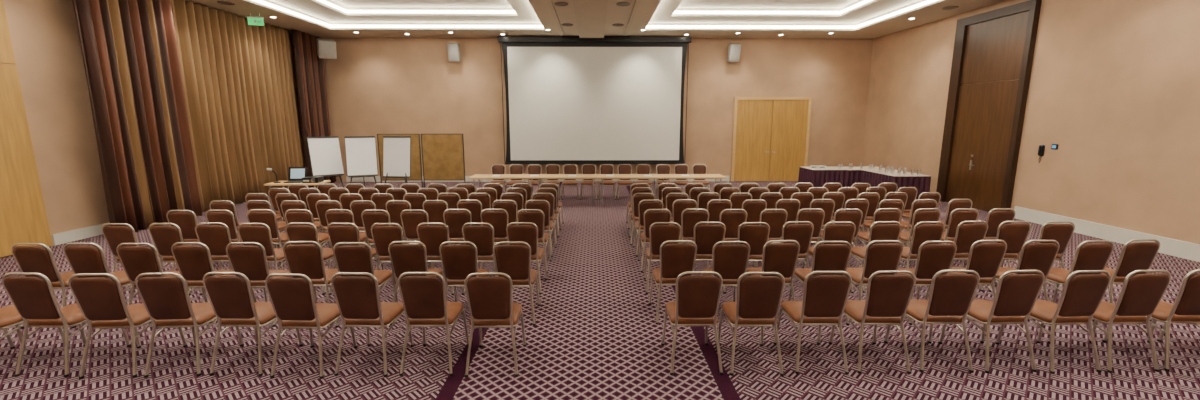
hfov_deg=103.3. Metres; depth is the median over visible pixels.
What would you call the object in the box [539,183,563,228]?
banquet chair
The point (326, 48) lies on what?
wall speaker
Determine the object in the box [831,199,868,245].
banquet chair
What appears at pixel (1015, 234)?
banquet chair
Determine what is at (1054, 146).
wall thermostat
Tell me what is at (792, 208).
banquet chair
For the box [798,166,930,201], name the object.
buffet table
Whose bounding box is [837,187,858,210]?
banquet chair
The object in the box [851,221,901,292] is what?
banquet chair
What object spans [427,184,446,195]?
banquet chair
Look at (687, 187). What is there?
banquet chair
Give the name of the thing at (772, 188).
banquet chair
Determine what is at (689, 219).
banquet chair
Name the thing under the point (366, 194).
banquet chair
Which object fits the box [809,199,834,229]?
banquet chair
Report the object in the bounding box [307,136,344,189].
flip chart
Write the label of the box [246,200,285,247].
banquet chair
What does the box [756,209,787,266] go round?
banquet chair
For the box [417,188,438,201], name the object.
banquet chair
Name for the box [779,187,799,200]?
banquet chair
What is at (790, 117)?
door
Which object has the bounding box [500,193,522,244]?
banquet chair
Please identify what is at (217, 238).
banquet chair
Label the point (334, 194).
banquet chair
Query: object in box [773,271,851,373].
banquet chair
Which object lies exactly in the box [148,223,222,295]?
banquet chair
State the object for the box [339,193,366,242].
banquet chair
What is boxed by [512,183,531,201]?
banquet chair
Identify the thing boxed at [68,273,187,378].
banquet chair
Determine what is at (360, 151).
flip chart
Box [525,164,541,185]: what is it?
banquet chair
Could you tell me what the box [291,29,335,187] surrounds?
striped curtain
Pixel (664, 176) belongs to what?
conference table
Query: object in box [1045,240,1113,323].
banquet chair
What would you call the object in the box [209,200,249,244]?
banquet chair
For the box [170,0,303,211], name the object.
curtain
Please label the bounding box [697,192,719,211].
banquet chair
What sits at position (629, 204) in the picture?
banquet chair
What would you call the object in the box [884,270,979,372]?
banquet chair
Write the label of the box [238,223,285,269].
banquet chair
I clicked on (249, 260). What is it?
banquet chair
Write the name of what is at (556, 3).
ceiling vent
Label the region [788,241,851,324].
banquet chair
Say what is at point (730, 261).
banquet chair
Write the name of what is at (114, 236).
banquet chair
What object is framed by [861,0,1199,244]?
wall
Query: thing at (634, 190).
banquet chair
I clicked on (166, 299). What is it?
banquet chair
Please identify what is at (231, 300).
banquet chair
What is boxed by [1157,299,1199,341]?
banquet chair
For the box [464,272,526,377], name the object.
banquet chair
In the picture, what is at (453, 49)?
wall speaker
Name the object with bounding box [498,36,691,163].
projection screen
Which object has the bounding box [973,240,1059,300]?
banquet chair
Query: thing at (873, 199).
banquet chair
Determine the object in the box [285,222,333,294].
banquet chair
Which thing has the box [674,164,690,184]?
banquet chair
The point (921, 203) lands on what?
banquet chair
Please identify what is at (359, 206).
banquet chair
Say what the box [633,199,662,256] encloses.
banquet chair
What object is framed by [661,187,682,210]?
banquet chair
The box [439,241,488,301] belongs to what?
banquet chair
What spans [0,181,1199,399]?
floor
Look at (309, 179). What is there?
projector
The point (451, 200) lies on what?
banquet chair
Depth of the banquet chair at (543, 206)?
7.71 m
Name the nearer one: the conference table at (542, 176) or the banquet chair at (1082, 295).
the banquet chair at (1082, 295)
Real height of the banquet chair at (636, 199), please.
0.950 m
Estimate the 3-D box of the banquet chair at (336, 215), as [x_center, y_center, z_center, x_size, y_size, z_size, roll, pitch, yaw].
[-3.798,0.557,7.226,0.478,0.950,0.592,0,10,0]
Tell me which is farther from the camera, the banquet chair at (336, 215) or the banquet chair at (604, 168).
the banquet chair at (604, 168)
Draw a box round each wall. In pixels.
[0,0,304,257]
[322,38,872,181]
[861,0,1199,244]
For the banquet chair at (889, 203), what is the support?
on the floor
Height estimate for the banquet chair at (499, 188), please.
0.950 m
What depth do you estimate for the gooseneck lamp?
10.73 m
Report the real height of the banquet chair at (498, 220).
0.950 m
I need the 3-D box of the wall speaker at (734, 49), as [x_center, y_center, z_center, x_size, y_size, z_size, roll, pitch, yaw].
[4.544,-5.014,16.166,0.360,0.624,0.510,0,10,-1]
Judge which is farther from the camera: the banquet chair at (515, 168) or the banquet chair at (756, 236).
the banquet chair at (515, 168)
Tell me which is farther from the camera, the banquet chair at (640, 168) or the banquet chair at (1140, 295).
the banquet chair at (640, 168)
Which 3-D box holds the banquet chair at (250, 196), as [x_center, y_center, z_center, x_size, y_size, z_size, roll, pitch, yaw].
[-6.069,0.303,8.697,0.478,0.950,0.592,-1,10,-3]
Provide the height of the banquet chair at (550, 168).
0.950 m
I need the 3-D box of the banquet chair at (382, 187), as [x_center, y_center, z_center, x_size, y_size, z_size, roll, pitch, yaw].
[-4.397,0.089,9.939,0.478,0.950,0.592,0,10,-2]
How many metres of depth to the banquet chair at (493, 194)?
9.01 m
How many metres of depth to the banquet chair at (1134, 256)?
5.23 m
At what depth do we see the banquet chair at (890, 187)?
9.70 m
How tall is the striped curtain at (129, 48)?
4.915 m
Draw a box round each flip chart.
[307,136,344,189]
[344,136,377,186]
[383,136,410,182]
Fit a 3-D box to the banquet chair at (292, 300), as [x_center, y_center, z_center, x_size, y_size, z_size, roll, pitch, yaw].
[-2.658,1.049,4.374,0.478,0.950,0.592,0,10,2]
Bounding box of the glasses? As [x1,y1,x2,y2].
[838,163,920,174]
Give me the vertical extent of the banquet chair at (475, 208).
0.950 m
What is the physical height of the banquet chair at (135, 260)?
0.950 m
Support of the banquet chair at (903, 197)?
on the floor
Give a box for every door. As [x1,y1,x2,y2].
[0,0,51,256]
[731,97,811,180]
[936,0,1041,211]
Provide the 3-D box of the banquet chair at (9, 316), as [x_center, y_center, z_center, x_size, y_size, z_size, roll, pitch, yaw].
[-5.493,1.054,4.347,0.478,0.950,0.592,0,10,0]
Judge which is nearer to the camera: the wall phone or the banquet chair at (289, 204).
the banquet chair at (289, 204)
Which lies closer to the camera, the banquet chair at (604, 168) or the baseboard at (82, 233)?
the baseboard at (82, 233)
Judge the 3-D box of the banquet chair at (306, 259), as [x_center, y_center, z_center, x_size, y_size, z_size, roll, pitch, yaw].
[-3.223,0.866,5.438,0.478,0.950,0.592,0,10,-2]
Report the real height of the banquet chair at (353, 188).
0.950 m
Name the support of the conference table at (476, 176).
on the floor
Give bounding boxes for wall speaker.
[316,38,336,58]
[447,43,460,61]
[727,43,740,61]
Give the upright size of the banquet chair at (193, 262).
0.950 m
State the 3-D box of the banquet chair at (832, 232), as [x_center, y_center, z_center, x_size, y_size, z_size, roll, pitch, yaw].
[3.080,0.699,6.402,0.478,0.950,0.592,0,10,1]
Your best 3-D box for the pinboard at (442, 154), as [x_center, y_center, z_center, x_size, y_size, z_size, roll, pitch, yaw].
[-4.586,-1.036,13.929,1.236,1.805,0.540,0,10,-1]
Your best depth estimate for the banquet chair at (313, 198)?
8.34 m
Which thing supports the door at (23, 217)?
in the wall at (44, 35)
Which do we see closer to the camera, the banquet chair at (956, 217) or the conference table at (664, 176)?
the banquet chair at (956, 217)
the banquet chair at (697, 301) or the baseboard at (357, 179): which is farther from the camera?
the baseboard at (357, 179)
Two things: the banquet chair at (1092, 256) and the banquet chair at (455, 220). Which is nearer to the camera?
the banquet chair at (1092, 256)
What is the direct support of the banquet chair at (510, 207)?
on the floor
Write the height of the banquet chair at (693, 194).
0.950 m
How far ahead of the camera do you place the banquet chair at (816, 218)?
6.97 m
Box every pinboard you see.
[377,134,422,189]
[421,134,465,189]
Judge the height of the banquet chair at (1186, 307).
0.950 m
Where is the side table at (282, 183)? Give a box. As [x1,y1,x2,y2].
[264,180,330,210]
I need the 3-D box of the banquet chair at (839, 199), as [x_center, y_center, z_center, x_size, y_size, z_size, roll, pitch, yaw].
[4.178,0.283,8.812,0.478,0.950,0.592,0,10,-1]
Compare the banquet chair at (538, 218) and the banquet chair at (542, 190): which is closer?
the banquet chair at (538, 218)
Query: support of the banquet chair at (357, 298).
on the floor
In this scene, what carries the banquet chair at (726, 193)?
on the floor
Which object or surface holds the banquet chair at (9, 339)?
on the floor
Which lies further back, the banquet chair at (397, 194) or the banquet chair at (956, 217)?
the banquet chair at (397, 194)
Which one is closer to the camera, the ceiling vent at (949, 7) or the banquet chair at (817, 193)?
the banquet chair at (817, 193)
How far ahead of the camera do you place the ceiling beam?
12.37 m
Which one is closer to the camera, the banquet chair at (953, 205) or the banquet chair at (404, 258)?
the banquet chair at (404, 258)
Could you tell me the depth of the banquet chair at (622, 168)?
13.64 m
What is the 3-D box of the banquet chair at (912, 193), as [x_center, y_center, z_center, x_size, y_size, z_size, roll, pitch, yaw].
[5.887,0.177,9.429,0.478,0.950,0.592,-1,10,-3]
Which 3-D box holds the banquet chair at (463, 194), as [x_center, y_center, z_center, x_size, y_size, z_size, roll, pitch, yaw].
[-2.715,0.187,9.371,0.478,0.950,0.592,0,10,1]
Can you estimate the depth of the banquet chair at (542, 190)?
9.03 m
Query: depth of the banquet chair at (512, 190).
9.01 m
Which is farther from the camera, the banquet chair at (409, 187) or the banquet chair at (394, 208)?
the banquet chair at (409, 187)
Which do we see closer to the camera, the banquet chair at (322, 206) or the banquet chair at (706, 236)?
the banquet chair at (706, 236)
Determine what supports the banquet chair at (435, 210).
on the floor
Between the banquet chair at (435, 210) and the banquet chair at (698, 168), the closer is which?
the banquet chair at (435, 210)
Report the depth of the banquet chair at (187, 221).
6.87 m
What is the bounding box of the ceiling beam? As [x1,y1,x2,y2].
[547,0,640,37]
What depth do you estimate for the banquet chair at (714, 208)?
7.73 m
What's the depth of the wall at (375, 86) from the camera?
16.59 m
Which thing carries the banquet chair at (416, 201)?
on the floor
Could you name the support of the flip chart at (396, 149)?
on the floor
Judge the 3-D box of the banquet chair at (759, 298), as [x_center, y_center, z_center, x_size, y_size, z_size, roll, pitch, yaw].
[1.398,1.042,4.415,0.478,0.950,0.592,0,10,1]
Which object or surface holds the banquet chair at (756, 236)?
on the floor
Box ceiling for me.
[185,0,1006,38]
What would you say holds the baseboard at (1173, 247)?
attached to the wall at (1115, 84)
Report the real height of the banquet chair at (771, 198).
0.950 m
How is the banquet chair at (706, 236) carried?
on the floor
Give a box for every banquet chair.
[0,305,69,348]
[2,272,130,376]
[3,328,14,348]
[11,243,76,328]
[63,243,131,327]
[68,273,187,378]
[102,223,178,271]
[116,243,207,328]
[135,272,243,377]
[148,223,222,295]
[166,210,199,270]
[171,242,256,326]
[195,222,231,294]
[202,272,302,376]
[206,210,240,263]
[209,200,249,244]
[226,242,290,326]
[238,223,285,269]
[245,193,283,221]
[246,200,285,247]
[247,209,288,269]
[265,273,357,378]
[268,188,289,213]
[275,193,320,245]
[280,200,330,247]
[283,241,338,324]
[285,209,328,269]
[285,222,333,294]
[288,184,308,202]
[298,188,324,232]
[306,193,329,221]
[315,200,360,244]
[317,184,336,196]
[325,209,376,268]
[327,223,383,294]
[328,188,349,202]
[331,272,413,376]
[333,242,397,327]
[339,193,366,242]
[345,184,364,195]
[350,200,375,240]
[358,188,378,232]
[361,210,404,247]
[371,193,393,212]
[371,223,403,279]
[373,183,393,192]
[386,188,406,199]
[386,200,410,231]
[388,241,447,324]
[398,272,468,375]
[400,183,419,194]
[400,209,432,267]
[403,193,426,243]
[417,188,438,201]
[417,223,453,294]
[422,200,460,243]
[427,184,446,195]
[437,193,463,243]
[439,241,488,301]
[443,209,471,243]
[447,188,467,201]
[455,184,475,194]
[457,200,481,243]
[462,223,496,294]
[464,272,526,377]
[468,193,490,211]
[476,188,496,210]
[480,209,507,268]
[483,183,502,201]
[488,164,505,188]
[492,200,517,244]
[493,241,539,325]
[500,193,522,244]
[506,164,523,189]
[506,188,526,208]
[506,222,547,294]
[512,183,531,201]
[516,209,551,272]
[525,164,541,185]
[525,200,556,256]
[531,193,558,244]
[536,188,560,236]
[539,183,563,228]
[544,164,561,199]
[562,164,578,199]
[580,164,596,199]
[598,164,615,199]
[616,164,632,199]
[626,183,649,228]
[628,187,652,235]
[629,193,655,244]
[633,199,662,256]
[636,164,651,188]
[638,209,671,271]
[643,222,680,293]
[649,240,696,324]
[655,164,671,198]
[657,183,677,203]
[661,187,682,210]
[661,271,722,374]
[666,193,688,220]
[671,199,696,226]
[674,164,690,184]
[680,208,708,267]
[685,183,703,195]
[689,187,710,201]
[692,164,709,188]
[694,222,725,293]
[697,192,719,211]
[701,241,749,301]
[707,199,731,243]
[713,183,732,193]
[716,272,784,375]
[719,187,740,201]
[719,209,746,243]
[729,193,751,210]
[735,222,769,293]
[739,183,758,194]
[742,199,766,224]
[745,240,799,300]
[748,187,769,198]
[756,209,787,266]
[760,192,782,210]
[766,183,785,191]
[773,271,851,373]
[775,199,799,224]
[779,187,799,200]
[781,221,813,267]
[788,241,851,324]
[791,192,813,243]
[793,183,813,191]
[796,208,824,244]
[802,221,855,292]
[807,187,828,201]
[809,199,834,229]
[819,192,844,238]
[820,209,862,267]
[822,183,841,193]
[829,270,915,373]
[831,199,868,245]
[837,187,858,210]
[845,240,902,299]
[849,208,901,259]
[851,183,870,195]
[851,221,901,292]
[853,192,879,243]
[857,199,903,244]
[861,187,886,231]
[864,192,907,243]
[877,183,897,194]
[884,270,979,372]
[896,241,956,324]
[897,187,917,212]
[898,208,940,246]
[899,199,937,246]
[900,221,944,267]
[902,192,940,220]
[925,240,1006,299]
[938,199,971,243]
[938,270,1044,373]
[941,208,978,243]
[951,221,987,291]
[961,221,1030,291]
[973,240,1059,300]
[983,208,1015,266]
[995,270,1110,373]
[1001,221,1074,268]
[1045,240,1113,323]
[1047,270,1170,372]
[1102,239,1159,320]
[1102,269,1199,371]
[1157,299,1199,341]
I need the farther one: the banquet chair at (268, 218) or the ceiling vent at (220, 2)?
the ceiling vent at (220, 2)
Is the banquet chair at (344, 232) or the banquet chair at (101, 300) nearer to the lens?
the banquet chair at (101, 300)
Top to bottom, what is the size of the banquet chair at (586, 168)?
0.950 m
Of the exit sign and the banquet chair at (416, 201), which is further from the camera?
the exit sign
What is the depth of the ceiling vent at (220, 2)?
11.27 m
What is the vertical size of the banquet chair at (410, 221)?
0.950 m
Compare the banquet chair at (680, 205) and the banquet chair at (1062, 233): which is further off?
the banquet chair at (680, 205)
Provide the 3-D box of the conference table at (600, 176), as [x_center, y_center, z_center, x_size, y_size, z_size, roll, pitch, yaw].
[0.773,-0.277,12.646,1.655,0.745,0.700,0,10,-1]
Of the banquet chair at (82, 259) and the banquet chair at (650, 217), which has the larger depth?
the banquet chair at (650, 217)
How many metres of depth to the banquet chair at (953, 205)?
7.79 m
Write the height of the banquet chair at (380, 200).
0.950 m
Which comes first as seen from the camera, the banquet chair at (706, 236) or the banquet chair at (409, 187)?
the banquet chair at (706, 236)
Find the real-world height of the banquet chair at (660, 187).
0.950 m
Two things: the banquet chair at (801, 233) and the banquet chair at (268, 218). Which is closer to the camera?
the banquet chair at (801, 233)
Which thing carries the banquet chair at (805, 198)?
on the floor
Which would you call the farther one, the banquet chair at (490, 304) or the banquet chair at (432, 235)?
the banquet chair at (432, 235)
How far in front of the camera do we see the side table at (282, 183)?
10.68 m
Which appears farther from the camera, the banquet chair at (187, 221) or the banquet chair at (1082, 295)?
the banquet chair at (187, 221)
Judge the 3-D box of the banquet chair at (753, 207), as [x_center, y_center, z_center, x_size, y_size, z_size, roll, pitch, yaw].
[2.516,0.414,8.057,0.478,0.950,0.592,0,10,-1]
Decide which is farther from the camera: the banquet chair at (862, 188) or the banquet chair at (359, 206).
the banquet chair at (862, 188)
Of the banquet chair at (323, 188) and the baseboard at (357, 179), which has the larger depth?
the baseboard at (357, 179)
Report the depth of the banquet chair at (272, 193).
8.99 m
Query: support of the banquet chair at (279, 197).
on the floor
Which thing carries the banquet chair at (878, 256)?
on the floor
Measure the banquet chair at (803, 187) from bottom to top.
0.950 m
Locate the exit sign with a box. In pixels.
[247,13,263,25]
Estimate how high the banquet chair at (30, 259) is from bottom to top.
0.950 m
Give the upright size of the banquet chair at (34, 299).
0.950 m
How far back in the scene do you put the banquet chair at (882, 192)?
9.13 m
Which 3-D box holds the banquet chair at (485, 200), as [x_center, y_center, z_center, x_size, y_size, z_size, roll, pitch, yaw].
[-2.146,0.295,8.748,0.478,0.950,0.592,0,10,0]
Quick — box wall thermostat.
[1051,144,1057,149]
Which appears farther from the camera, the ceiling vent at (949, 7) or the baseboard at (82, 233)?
the ceiling vent at (949, 7)
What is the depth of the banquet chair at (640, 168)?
13.64 m
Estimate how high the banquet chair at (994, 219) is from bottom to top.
0.950 m
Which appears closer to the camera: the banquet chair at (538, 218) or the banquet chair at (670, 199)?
the banquet chair at (538, 218)
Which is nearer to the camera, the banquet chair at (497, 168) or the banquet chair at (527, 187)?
the banquet chair at (527, 187)
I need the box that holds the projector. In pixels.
[302,176,323,182]
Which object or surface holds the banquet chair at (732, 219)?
on the floor
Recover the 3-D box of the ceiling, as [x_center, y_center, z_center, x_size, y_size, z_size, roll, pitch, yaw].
[-0.117,-4.005,5.803,19.700,0.520,21.200,0,10,-1]
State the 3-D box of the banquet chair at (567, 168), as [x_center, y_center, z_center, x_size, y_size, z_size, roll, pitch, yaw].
[-0.841,-0.519,13.464,0.478,0.950,0.592,0,10,-3]
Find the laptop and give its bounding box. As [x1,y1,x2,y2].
[284,167,306,182]
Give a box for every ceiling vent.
[217,1,234,4]
[554,2,567,5]
[616,2,629,5]
[942,6,958,9]
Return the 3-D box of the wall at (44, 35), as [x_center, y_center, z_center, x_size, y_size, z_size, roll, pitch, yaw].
[-9.867,-1.630,6.210,0.200,5.600,21.000,0,10,-1]
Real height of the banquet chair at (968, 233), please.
0.950 m
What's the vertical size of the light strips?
0.280 m
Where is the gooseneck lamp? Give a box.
[267,168,280,182]
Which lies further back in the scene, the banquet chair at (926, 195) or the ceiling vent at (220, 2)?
the ceiling vent at (220, 2)
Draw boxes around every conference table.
[469,174,535,194]
[533,174,597,204]
[598,174,661,204]
[659,174,725,185]
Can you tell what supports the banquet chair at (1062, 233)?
on the floor
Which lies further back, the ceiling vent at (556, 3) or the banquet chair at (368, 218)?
the ceiling vent at (556, 3)
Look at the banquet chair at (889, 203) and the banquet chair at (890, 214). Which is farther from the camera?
the banquet chair at (889, 203)
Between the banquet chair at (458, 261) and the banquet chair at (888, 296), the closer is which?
the banquet chair at (888, 296)
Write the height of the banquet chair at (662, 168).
0.950 m
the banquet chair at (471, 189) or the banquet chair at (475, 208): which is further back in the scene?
the banquet chair at (471, 189)
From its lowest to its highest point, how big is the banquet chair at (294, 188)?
0.950 m
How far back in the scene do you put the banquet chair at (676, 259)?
5.19 m
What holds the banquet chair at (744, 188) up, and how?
on the floor
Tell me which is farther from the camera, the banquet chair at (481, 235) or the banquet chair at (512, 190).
the banquet chair at (512, 190)
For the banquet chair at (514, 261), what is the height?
0.950 m
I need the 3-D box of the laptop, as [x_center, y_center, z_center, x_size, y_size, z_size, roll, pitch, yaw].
[-6.999,-0.578,10.905,0.400,0.329,0.334,-1,10,-6]
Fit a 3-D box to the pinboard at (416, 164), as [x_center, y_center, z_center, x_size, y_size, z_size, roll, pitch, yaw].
[-5.846,-1.034,13.916,1.236,1.805,0.540,0,10,-1]
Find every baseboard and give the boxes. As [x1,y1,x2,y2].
[52,222,109,244]
[346,176,729,181]
[1014,206,1199,261]
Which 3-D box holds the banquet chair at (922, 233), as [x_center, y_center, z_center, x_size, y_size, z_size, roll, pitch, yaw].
[4.215,0.699,6.405,0.478,0.950,0.592,0,10,-2]
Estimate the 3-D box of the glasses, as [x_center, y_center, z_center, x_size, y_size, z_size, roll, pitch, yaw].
[7.623,-0.854,13.116,1.426,0.140,1.797,0,10,-1]
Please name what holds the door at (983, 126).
in the wall at (1115, 84)
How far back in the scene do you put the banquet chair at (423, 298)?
4.16 m
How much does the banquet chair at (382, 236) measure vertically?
0.950 m
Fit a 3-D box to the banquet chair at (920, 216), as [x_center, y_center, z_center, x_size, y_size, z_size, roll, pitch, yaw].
[4.795,0.546,7.291,0.478,0.950,0.592,0,10,-3]
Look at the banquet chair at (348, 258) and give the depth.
5.09 m
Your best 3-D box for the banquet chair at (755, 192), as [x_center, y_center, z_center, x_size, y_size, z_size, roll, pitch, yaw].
[3.047,0.183,9.395,0.478,0.950,0.592,0,10,2]
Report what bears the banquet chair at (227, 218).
on the floor
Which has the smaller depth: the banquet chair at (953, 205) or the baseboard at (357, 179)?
the banquet chair at (953, 205)
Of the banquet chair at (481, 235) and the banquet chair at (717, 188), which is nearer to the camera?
the banquet chair at (481, 235)
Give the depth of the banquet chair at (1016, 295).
4.22 m
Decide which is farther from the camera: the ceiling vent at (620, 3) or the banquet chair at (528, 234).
the ceiling vent at (620, 3)
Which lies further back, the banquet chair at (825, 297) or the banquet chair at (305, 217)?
the banquet chair at (305, 217)
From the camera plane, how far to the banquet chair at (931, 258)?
5.16 m
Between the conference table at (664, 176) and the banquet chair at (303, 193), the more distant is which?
the conference table at (664, 176)
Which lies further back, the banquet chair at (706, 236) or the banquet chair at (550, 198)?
the banquet chair at (550, 198)
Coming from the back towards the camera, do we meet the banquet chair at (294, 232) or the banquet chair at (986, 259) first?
the banquet chair at (294, 232)
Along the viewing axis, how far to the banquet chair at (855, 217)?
6.94 m
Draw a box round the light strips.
[253,0,936,27]
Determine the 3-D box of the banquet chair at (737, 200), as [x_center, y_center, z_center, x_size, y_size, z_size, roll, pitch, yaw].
[2.492,0.295,8.748,0.478,0.950,0.592,-1,10,-3]
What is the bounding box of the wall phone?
[1038,145,1044,162]
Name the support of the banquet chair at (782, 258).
on the floor
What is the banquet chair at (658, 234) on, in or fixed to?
on the floor
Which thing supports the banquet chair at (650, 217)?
on the floor
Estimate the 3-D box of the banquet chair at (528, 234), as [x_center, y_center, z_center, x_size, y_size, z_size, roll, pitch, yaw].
[-0.985,0.706,6.362,0.478,0.950,0.592,0,10,2]
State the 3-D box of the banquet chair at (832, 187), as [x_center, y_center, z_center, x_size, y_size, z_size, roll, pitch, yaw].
[4.753,0.073,10.031,0.478,0.950,0.592,0,10,-2]
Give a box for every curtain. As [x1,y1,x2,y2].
[72,0,201,231]
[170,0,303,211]
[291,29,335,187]
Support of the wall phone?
attached to the wall at (1115, 84)

